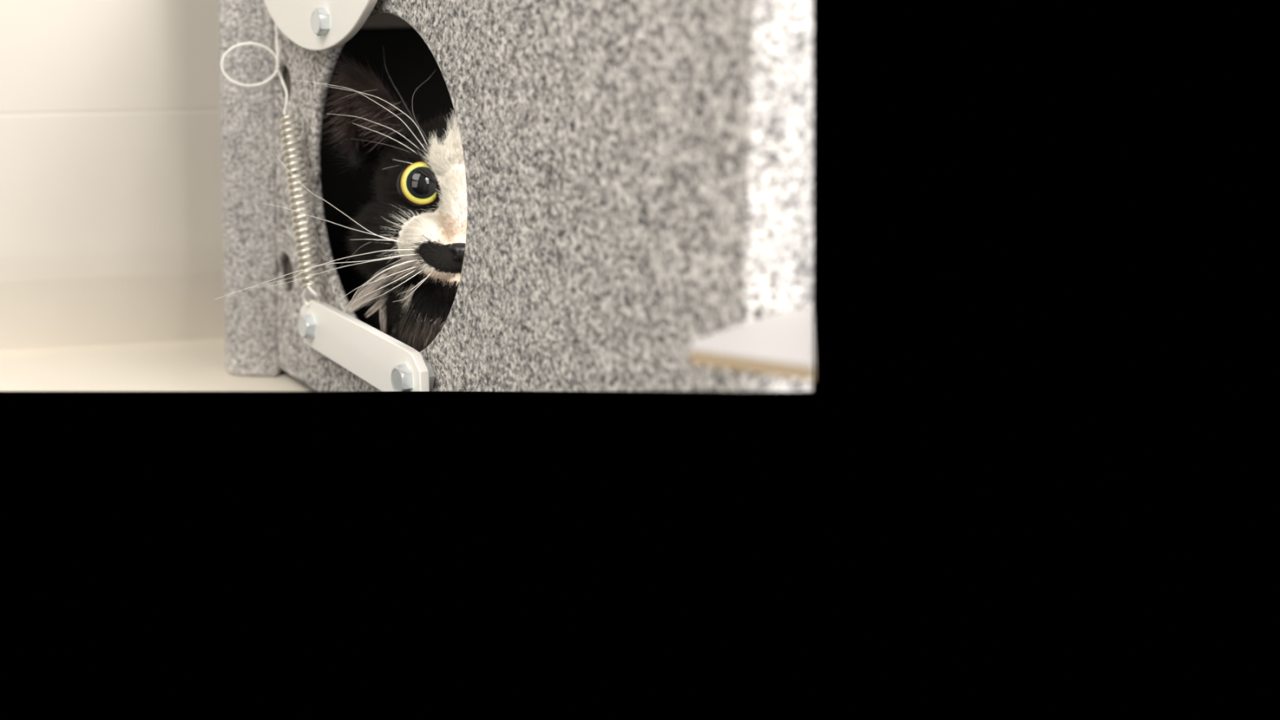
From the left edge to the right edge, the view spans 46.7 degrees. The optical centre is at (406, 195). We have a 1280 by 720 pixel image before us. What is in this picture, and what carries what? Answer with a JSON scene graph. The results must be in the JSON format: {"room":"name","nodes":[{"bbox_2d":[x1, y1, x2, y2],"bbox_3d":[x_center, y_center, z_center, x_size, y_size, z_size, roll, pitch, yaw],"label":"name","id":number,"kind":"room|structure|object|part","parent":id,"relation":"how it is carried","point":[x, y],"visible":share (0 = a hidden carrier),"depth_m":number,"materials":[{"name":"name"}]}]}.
{"room":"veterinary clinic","nodes":[
{"label":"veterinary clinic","id":0,"kind":"room"},
{"bbox_2d":[0,0,224,351],"bbox_3d":[-0.382,-0.102,1.106,0.578,0.465,0.020,-2,9,-12],"label":"wall","id":1,"kind":"structure","parent":0,"point":[111,220],"depth_m":1.14,"materials":[{"name":"white paint"}]},
{"bbox_2d":[0,338,315,391],"bbox_3d":[-0.134,0.132,1.154,0.971,0.012,0.202,0,9,0],"label":"floor","id":2,"kind":"structure","parent":0,"point":[189,365],"depth_m":1.11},
{"bbox_2d":[217,0,813,391],"bbox_3d":[0.150,-0.041,0.915,0.372,0.405,0.572,-5,10,-27],"label":"box","id":3,"kind":"object","parent":2,"relation":"on","point":[639,173],"depth_m":0.73,"materials":[{"name":"grey carpet"}]},
{"bbox_3d":[-0.116,-0.066,1.071,0.044,0.405,0.030,1,9,6],"label":"corner post","id":4,"kind":"part","parent":3,"relation":"part of","materials":[{"name":"grey carpet"}]},
{"bbox_3d":[-0.060,-0.144,0.947,0.022,0.097,0.198,-5,10,-27],"label":"bracket","id":5,"kind":"part","parent":3,"relation":"part of","materials":[{"name":"white plastic"}]},
{"bbox_2d":[215,46,466,351],"bbox_3d":[0.068,0.029,0.988,0.173,0.264,0.377,8,12,40],"label":"cat","id":6,"kind":"object","parent":3,"relation":"in","point":[411,241],"visible":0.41,"depth_m":0.91},
{"bbox_2d":[297,298,435,391],"bbox_3d":[-0.029,0.097,0.924,0.021,0.036,0.180,-5,10,-27],"label":"lever arm","id":7,"kind":"object","parent":3,"relation":"attached to","point":[384,362],"visible":1,"depth_m":0.91,"materials":[{"name":"white plastic"}]},
{"bbox_2d":[220,22,320,306],"bbox_3d":[-0.090,-0.025,0.994,0.041,0.194,0.099,-5,10,-27],"label":"spring","id":8,"kind":"object","parent":7,"relation":"attached to","point":[306,286],"visible":1,"depth_m":0.98,"materials":[{"name":"silver metal"}]},
{"bbox_2d":[689,306,813,381],"bbox_3d":[0.138,0.056,0.576,0.045,0.006,0.096,2,9,15],"label":"shelf","id":9,"kind":"object","parent":3,"relation":"attached to","point":[780,344],"visible":1,"depth_m":0.55,"materials":[{"name":"beige"}]},
{"bbox_3d":[0.157,-0.053,0.599,0.044,0.283,0.015,-2,9,-13],"label":"panel","id":10,"kind":"part","parent":3,"relation":"part of","materials":[{"name":"grey carpet"}]}
]}

